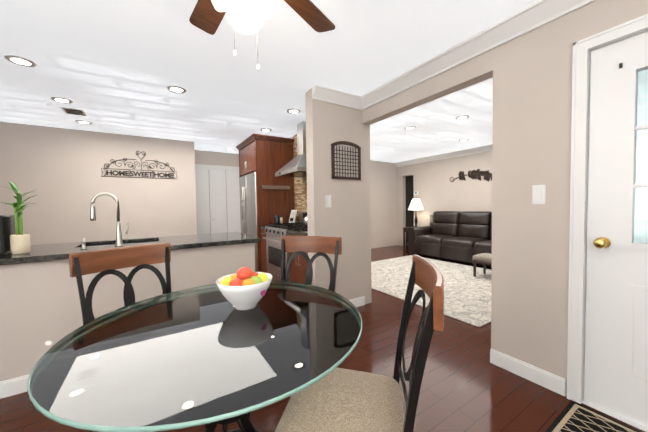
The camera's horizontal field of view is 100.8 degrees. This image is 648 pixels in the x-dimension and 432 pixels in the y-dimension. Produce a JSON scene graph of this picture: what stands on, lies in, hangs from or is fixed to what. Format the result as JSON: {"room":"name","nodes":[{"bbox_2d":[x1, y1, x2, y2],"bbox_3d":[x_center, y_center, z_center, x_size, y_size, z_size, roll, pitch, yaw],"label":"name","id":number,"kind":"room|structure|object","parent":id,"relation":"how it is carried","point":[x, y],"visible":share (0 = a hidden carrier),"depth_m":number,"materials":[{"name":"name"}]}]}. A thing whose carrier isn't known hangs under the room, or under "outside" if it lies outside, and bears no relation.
{"room":"dining room","nodes":[
{"label":"dining room","id":0,"kind":"room"},
{"bbox_2d":[0,122,196,244],"bbox_3d":[-3.731,-0.116,4.274,3.070,2.440,0.120,-2,2,-33],"label":"wall","id":1,"kind":"structure","parent":0,"point":[58,171],"depth_m":4.23,"materials":[{"name":"beige paint"}]},
{"bbox_2d":[0,243,254,381],"bbox_3d":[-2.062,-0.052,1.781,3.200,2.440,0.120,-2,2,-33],"label":"wall","id":2,"kind":"structure","parent":0,"point":[40,312],"depth_m":1.87,"materials":[{"name":"beige paint"}]},
{"bbox_2d":[0,374,29,398],"bbox_3d":[-2.009,1.115,1.784,3.214,0.105,0.044,-2,2,-33],"label":"baseboard","id":3,"kind":"structure","parent":2,"relation":"attached to","point":[18,385],"depth_m":1.75,"materials":[{"name":"white wood"}]},
{"bbox_2d":[196,150,238,233],"bbox_3d":[-2.407,-0.201,6.007,1.270,2.440,0.120,-2,2,-33],"label":"wall","id":4,"kind":"structure","parent":0,"point":[202,157],"depth_m":5.93,"materials":[{"name":"beige paint"}]},
{"bbox_2d":[195,164,238,170],"bbox_3d":[-2.380,-1.066,5.910,1.029,0.095,0.034,-2,2,-33],"label":"trim","id":5,"kind":"structure","parent":4,"relation":"attached to","point":[215,167],"depth_m":5.90,"materials":[{"name":"white"}]},
{"bbox_2d":[195,169,240,233],"bbox_3d":[-2.354,-0.003,5.936,1.014,2.023,0.053,-2,2,-33],"label":"bifold closet doors","id":6,"kind":"structure","parent":4,"relation":"in","point":[220,187],"depth_m":5.92,"materials":[{"name":"white wood"}]},
{"bbox_2d":[0,0,537,162],"bbox_3d":[0.170,-1.388,3.130,9.000,0.060,7.950,-2,2,-33],"label":"ceiling","id":7,"kind":"structure","parent":0,"point":[114,66],"depth_m":2.36,"materials":[{"name":"paint"}]},
{"bbox_2d":[4,55,35,66],"bbox_3d":[-2.505,-1.276,2.214,0.180,0.010,0.180,-2,2,-33],"label":"recessed light","id":8,"kind":"object","parent":7,"relation":"in","point":[19,60],"visible":1,"depth_m":2.20,"materials":[{"name":"white"}]},
{"bbox_2d":[51,97,72,103],"bbox_3d":[-2.944,-1.299,3.013,0.180,0.010,0.180,-2,2,-33],"label":"recessed light","id":9,"kind":"object","parent":7,"relation":"in","point":[62,100],"visible":0.98,"depth_m":3.00,"materials":[{"name":"white"}]},
{"bbox_2d":[61,107,86,115],"bbox_3d":[-3.134,-1.308,3.366,0.200,0.010,0.260,-2,2,-33],"label":"ceiling vent","id":10,"kind":"object","parent":7,"relation":"in","point":[73,111],"visible":1,"depth_m":3.34,"materials":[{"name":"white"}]},
{"bbox_2d":[75,120,91,123],"bbox_3d":[-3.384,-1.319,3.776,0.180,0.010,0.180,-2,2,-33],"label":"recessed light","id":11,"kind":"object","parent":7,"relation":"in","point":[83,122],"visible":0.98,"depth_m":3.77,"materials":[{"name":"white"}]},
{"bbox_2d":[167,85,185,92],"bbox_3d":[-1.531,-1.313,2.787,0.180,0.010,0.180,-2,2,-33],"label":"recessed light","id":12,"kind":"object","parent":7,"relation":"in","point":[175,89],"visible":1,"depth_m":2.78,"materials":[{"name":"white"}]},
{"bbox_2d":[189,0,334,70],"bbox_3d":[-0.345,-0.925,1.074,1.190,0.697,1.171,-2,2,-33],"label":"ceiling fan","id":13,"kind":"object","parent":7,"relation":"hanging from","point":[243,16],"visible":1,"depth_m":1.33,"materials":[{"name":"brown metal"}]},
{"bbox_2d":[260,128,271,131],"bbox_3d":[-0.930,-1.378,4.297,0.180,0.010,0.180,-2,2,-33],"label":"recessed light","id":14,"kind":"object","parent":7,"relation":"in","point":[266,129],"visible":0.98,"depth_m":4.27,"materials":[{"name":"white"}]},
{"bbox_2d":[287,109,299,113],"bbox_3d":[-0.394,-1.357,3.477,0.180,0.010,0.180,-2,2,-33],"label":"recessed light","id":15,"kind":"object","parent":7,"relation":"in","point":[293,111],"visible":1,"depth_m":3.48,"materials":[{"name":"white"}]},
{"bbox_2d":[405,126,415,129],"bbox_3d":[1.392,-1.416,4.320,0.180,0.010,0.180,-2,2,-33],"label":"recessed light","id":16,"kind":"object","parent":7,"relation":"in","point":[410,127],"visible":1,"depth_m":4.29,"materials":[{"name":"white"}]},
{"bbox_2d":[455,115,468,119],"bbox_3d":[1.982,-1.409,3.842,0.180,0.010,0.180,-2,2,-33],"label":"recessed light","id":17,"kind":"object","parent":7,"relation":"in","point":[462,117],"visible":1,"depth_m":3.83,"materials":[{"name":"white"}]},
{"bbox_2d":[0,245,644,431],"bbox_3d":[0.210,1.110,3.222,9.000,0.060,7.950,-2,2,-33],"label":"floor","id":18,"kind":"structure","parent":0,"point":[467,385],"depth_m":1.74,"materials":[{"name":"brown wood"}]},
{"bbox_2d":[69,243,208,431],"bbox_3d":[-0.912,0.672,1.353,0.534,0.993,0.457,1,3,40],"label":"chair","id":19,"kind":"object","parent":18,"relation":"on","point":[103,262],"visible":0.35,"depth_m":1.46,"materials":[{"name":"brown metal"}]},
{"bbox_2d":[27,281,361,431],"bbox_3d":[-0.392,0.795,1.113,1.100,0.758,1.100,-2,2,-33],"label":"dining table","id":20,"kind":"object","parent":18,"relation":"on","point":[212,356],"visible":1,"depth_m":0.83,"materials":[{"name":"clear glass"}]},
{"bbox_2d":[216,267,271,309],"bbox_3d":[-0.358,0.321,1.217,0.246,0.180,0.246,-2,2,-33],"label":"fruit bowl","id":21,"kind":"object","parent":20,"relation":"on","point":[244,288],"visible":1,"depth_m":1.15,"materials":[{"name":"white ceramic"}]},
{"bbox_2d":[240,172,257,271],"bbox_3d":[-1.102,0.149,4.946,0.724,1.775,0.920,-2,2,-33],"label":"refrigerator","id":22,"kind":"object","parent":18,"relation":"on","point":[248,203],"visible":0.29,"depth_m":4.67,"materials":[{"name":"silver metal"}]},
{"bbox_2d":[238,137,293,271],"bbox_3d":[-1.074,-0.127,4.969,0.677,2.326,0.990,-2,2,-33],"label":"tall cabinet","id":23,"kind":"object","parent":18,"relation":"on","point":[265,158],"depth_m":4.51,"materials":[{"name":"brown wood"}]},
{"bbox_2d":[260,229,287,272],"bbox_3d":[-0.687,0.618,4.455,0.627,0.862,0.322,-2,2,-33],"label":"base cabinet","id":24,"kind":"object","parent":18,"relation":"on","point":[263,257],"depth_m":4.33,"materials":[{"name":"brown wood"}]},
{"bbox_2d":[274,210,296,223],"bbox_3d":[-0.659,0.026,4.422,0.394,0.241,0.233,-2,2,-33],"label":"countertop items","id":25,"kind":"object","parent":24,"relation":"on","point":[278,218],"visible":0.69,"depth_m":4.44,"materials":[{"name":"white plastic"}]},
{"bbox_2d":[263,212,307,281],"bbox_3d":[-0.445,0.488,3.956,0.703,1.150,0.760,-2,2,-33],"label":"range","id":26,"kind":"object","parent":18,"relation":"on","point":[275,232],"visible":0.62,"depth_m":3.82,"materials":[{"name":"silver metal"}]},
{"bbox_2d":[248,236,341,417],"bbox_3d":[-0.166,0.648,1.683,0.457,0.993,0.534,0,2,20],"label":"chair","id":27,"kind":"object","parent":18,"relation":"on","point":[317,245],"visible":0.17,"depth_m":1.88,"materials":[{"name":"brown metal"}]},
{"bbox_2d":[289,233,307,283],"bbox_3d":[-0.032,0.645,3.430,0.627,0.862,0.566,-2,2,-33],"label":"base cabinet","id":28,"kind":"object","parent":18,"relation":"on","point":[298,266],"depth_m":3.29,"materials":[{"name":"brown wood"}]},
{"bbox_2d":[288,229,307,235],"bbox_3d":[-0.052,0.194,3.408,0.650,0.038,0.570,-2,2,-33],"label":"countertop","id":29,"kind":"structure","parent":28,"relation":"on","point":[303,232],"depth_m":3.28,"materials":[{"name":"black stone"}]},
{"bbox_2d":[275,255,443,431],"bbox_3d":[0.131,0.669,0.972,0.534,0.993,0.457,0,2,12],"label":"chair","id":30,"kind":"object","parent":18,"relation":"on","point":[336,399],"visible":0.94,"depth_m":0.93,"materials":[{"name":"beige fabric"}]},
{"bbox_2d":[403,227,409,249],"bbox_3d":[2.427,0.603,7.064,0.500,0.600,0.480,-2,2,-33],"label":"side table","id":31,"kind":"object","parent":18,"relation":"on","point":[405,229],"visible":0.23,"depth_m":7.10,"materials":[{"name":"brown wood"}]},
{"bbox_2d":[408,198,423,226],"bbox_3d":[2.416,-0.108,7.038,0.400,0.822,0.400,-2,2,-33],"label":"table lamp","id":32,"kind":"object","parent":31,"relation":"on","point":[415,204],"visible":0.96,"depth_m":6.93,"materials":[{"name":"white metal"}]},
{"bbox_2d":[371,255,491,326],"bbox_3d":[1.775,1.003,4.456,2.470,0.011,2.850,-2,2,-33],"label":"area rug","id":33,"kind":"object","parent":18,"relation":"on","point":[467,296],"visible":0.5,"depth_m":3.91,"materials":[{"name":"beige carpet"}]},
{"bbox_2d":[472,253,491,276],"bbox_3d":[2.664,0.804,4.324,0.380,0.365,0.360,-2,2,-33],"label":"stool","id":34,"kind":"object","parent":33,"relation":"on","point":[484,259],"visible":0.5,"depth_m":4.29,"materials":[{"name":"beige fabric"}]},
{"bbox_2d":[408,211,491,267],"bbox_3d":[3.056,0.427,5.644,0.995,1.035,2.400,-2,2,-33],"label":"sofa","id":35,"kind":"object","parent":18,"relation":"on","point":[462,236],"visible":0.65,"depth_m":5.75,"materials":[{"name":"brown leather"}]},
{"bbox_2d":[545,401,639,431],"bbox_3d":[1.619,1.136,0.941,0.510,0.008,1.270,-2,2,-33],"label":"door mat","id":36,"kind":"object","parent":18,"relation":"on","point":[573,416],"visible":1,"depth_m":1.45,"materials":[{"name":"black fabric"}]},
{"bbox_2d":[305,88,363,299],"bbox_3d":[0.141,-0.135,3.085,0.680,2.440,0.150,-2,2,-33],"label":"wall","id":37,"kind":"structure","parent":0,"point":[328,124],"depth_m":2.98,"materials":[{"name":"beige paint"}]},
{"bbox_2d":[325,195,330,207],"bbox_3d":[0.048,-0.161,2.930,0.078,0.135,0.010,-2,2,-33],"label":"light switch","id":38,"kind":"object","parent":37,"relation":"attached to","point":[327,200],"visible":1,"depth_m":2.92,"materials":[{"name":"white plastic"}]},
{"bbox_2d":[312,84,359,108],"bbox_3d":[0.149,-1.291,2.918,0.590,0.118,0.088,-2,2,-33],"label":"crown molding","id":39,"kind":"structure","parent":37,"relation":"attached to","point":[319,92],"depth_m":2.90,"materials":[{"name":"white wood"}]},
{"bbox_2d":[331,141,360,179],"bbox_3d":[0.256,-0.629,3.042,0.417,0.427,0.024,-2,2,-33],"label":"wall decor","id":40,"kind":"object","parent":37,"relation":"attached to","point":[346,160],"visible":0.98,"depth_m":3.04,"materials":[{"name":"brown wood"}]},
{"bbox_2d":[349,296,364,306],"bbox_3d":[0.198,1.033,3.055,0.694,0.105,0.014,-2,2,-33],"label":"baseboard","id":41,"kind":"structure","parent":37,"relation":"attached to","point":[360,301],"depth_m":3.18,"materials":[{"name":"white wood"}]},
{"bbox_2d":[370,160,397,248],"bbox_3d":[0.511,-0.283,6.962,3.880,2.440,0.150,-2,2,-33],"label":"wall","id":42,"kind":"structure","parent":0,"point":[393,187],"depth_m":7.68,"materials":[{"name":"beige paint"}]},
{"bbox_2d":[398,151,491,245],"bbox_3d":[3.499,-0.296,5.998,0.120,2.440,4.990,-2,2,-33],"label":"wall","id":43,"kind":"structure","parent":0,"point":[431,179],"depth_m":6.72,"materials":[{"name":"beige paint"}]},
{"bbox_2d":[395,144,491,166],"bbox_3d":[3.393,-1.453,5.899,0.088,0.118,4.750,-2,2,-33],"label":"crown molding","id":44,"kind":"structure","parent":43,"relation":"attached to","point":[480,149],"depth_m":6.51,"materials":[{"name":"white"}]},
{"bbox_2d":[450,169,491,181],"bbox_3d":[3.551,-0.864,5.745,0.026,0.378,1.840,-2,2,-33],"label":"art","id":45,"kind":"object","parent":43,"relation":"attached to","point":[477,174],"visible":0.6,"depth_m":5.98,"materials":[{"name":"grey metal"}]},
{"bbox_2d":[290,0,647,395],"bbox_3d":[0.694,-0.140,2.963,0.120,2.440,6.550,-2,2,-33],"label":"wall","id":46,"kind":"structure","parent":0,"point":[530,73],"depth_m":1.79,"materials":[{"name":"beige paint"}]},
{"bbox_2d":[275,121,306,177],"bbox_3d":[-0.361,-0.995,3.971,0.487,0.768,0.770,-2,2,-33],"label":"range hood","id":47,"kind":"object","parent":46,"relation":"attached to","point":[296,166],"visible":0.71,"depth_m":3.91,"materials":[{"name":"silver metal"}]},
{"bbox_2d":[293,134,306,221],"bbox_3d":[-0.074,-0.597,4.016,0.010,1.578,1.666,-2,2,-33],"label":"tile backsplash","id":48,"kind":"structure","parent":46,"relation":"attached to","point":[300,193],"depth_m":4.58,"materials":[{"name":"stone"}]},
{"bbox_2d":[356,0,595,109],"bbox_3d":[1.354,-1.265,1.664,0.088,0.118,3.500,-2,2,-33],"label":"crown molding","id":49,"kind":"structure","parent":46,"relation":"attached to","point":[532,16],"depth_m":1.98,"materials":[{"name":"white wood"}]},
{"bbox_2d":[490,348,565,395],"bbox_3d":[1.376,1.059,1.844,0.014,0.105,0.435,-2,2,-33],"label":"baseboard","id":50,"kind":"structure","parent":46,"relation":"attached to","point":[525,370],"depth_m":1.81,"materials":[{"name":"white wood"}]},
{"bbox_2d":[532,185,545,203],"bbox_3d":[1.396,-0.139,1.741,0.010,0.125,0.071,-2,2,-33],"label":"light switch","id":51,"kind":"object","parent":46,"relation":"attached to","point":[538,194],"visible":1,"depth_m":1.74,"materials":[{"name":"white plastic"}]},
{"bbox_2d":[567,14,647,431],"bbox_3d":[1.802,0.063,1.216,0.144,2.127,1.009,-2,2,-33],"label":"door frame","id":52,"kind":"structure","parent":46,"relation":"attached to","point":[583,48],"depth_m":1.57,"materials":[{"name":"white wood"}]},
{"bbox_2d":[584,31,647,427],"bbox_3d":[1.768,0.091,1.196,0.116,2.049,0.877,-2,2,-33],"label":"entry door","id":53,"kind":"structure","parent":46,"relation":"in","point":[616,353],"depth_m":1.47,"materials":[{"name":"white wood"}]},
{"bbox_3d":[-1.293,-0.065,1.785,4.740,2.440,6.940,-2,2,-33],"label":"wall","id":54,"kind":"structure","parent":0,"visible":0},
{"bbox_2d":[101,151,176,178],"bbox_3d":[-3.114,-0.873,4.567,1.077,0.457,0.010,-2,2,-33],"label":"home sign","id":55,"kind":"object","parent":54,"relation":"attached to","point":[125,173],"visible":1,"depth_m":4.55,"materials":[{"name":"grey metal"}]},
{"label":"outside","id":56,"kind":"structure","parent":0,"visible":0},
{"bbox_2d":[634,70,647,242],"bbox_3d":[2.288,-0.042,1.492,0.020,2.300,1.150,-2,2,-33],"label":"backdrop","id":57,"kind":"structure","parent":56,"point":[643,98],"depth_m":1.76,"materials":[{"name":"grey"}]},
{"bbox_3d":[-1.929,0.715,2.364,2.400,0.861,0.683,-2,2,-33],"label":"base cabinet","id":58,"kind":"object","parent":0,"visible":0},
{"bbox_2d":[0,232,260,264],"bbox_3d":[-1.877,0.348,2.284,2.465,0.206,0.853,-2,2,-33],"label":"countertop","id":59,"kind":"structure","parent":58,"relation":"on","point":[48,252],"depth_m":2.32,"materials":[{"name":"black stone"}]},
{"bbox_2d":[0,215,18,254],"bbox_3d":[-2.433,0.136,1.812,0.435,0.269,0.357,-2,2,-33],"label":"toaster oven","id":60,"kind":"object","parent":59,"relation":"on","point":[7,226],"visible":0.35,"depth_m":1.86,"materials":[{"name":"black metal"}]},
{"bbox_2d":[2,181,35,253],"bbox_3d":[-2.136,0.007,1.874,0.186,0.512,0.212,-2,2,-33],"label":"bamboo plant","id":61,"kind":"object","parent":59,"relation":"on","point":[20,243],"visible":1,"depth_m":1.86,"materials":[{"name":"green plant"}]},
{"bbox_2d":[81,238,86,248],"bbox_3d":[-1.842,0.211,2.057,0.038,0.082,0.064,-2,2,-33],"label":"soap dispenser","id":62,"kind":"object","parent":59,"relation":"on","point":[83,241],"visible":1,"depth_m":2.04,"materials":[{"name":"silver metal"}]},
{"bbox_2d":[90,192,128,246],"bbox_3d":[-1.712,0.029,2.143,0.243,0.434,0.060,-2,2,-33],"label":"faucet","id":63,"kind":"object","parent":59,"relation":"on","point":[119,241],"visible":1,"depth_m":2.16,"materials":[{"name":"silver metal"}]}
]}

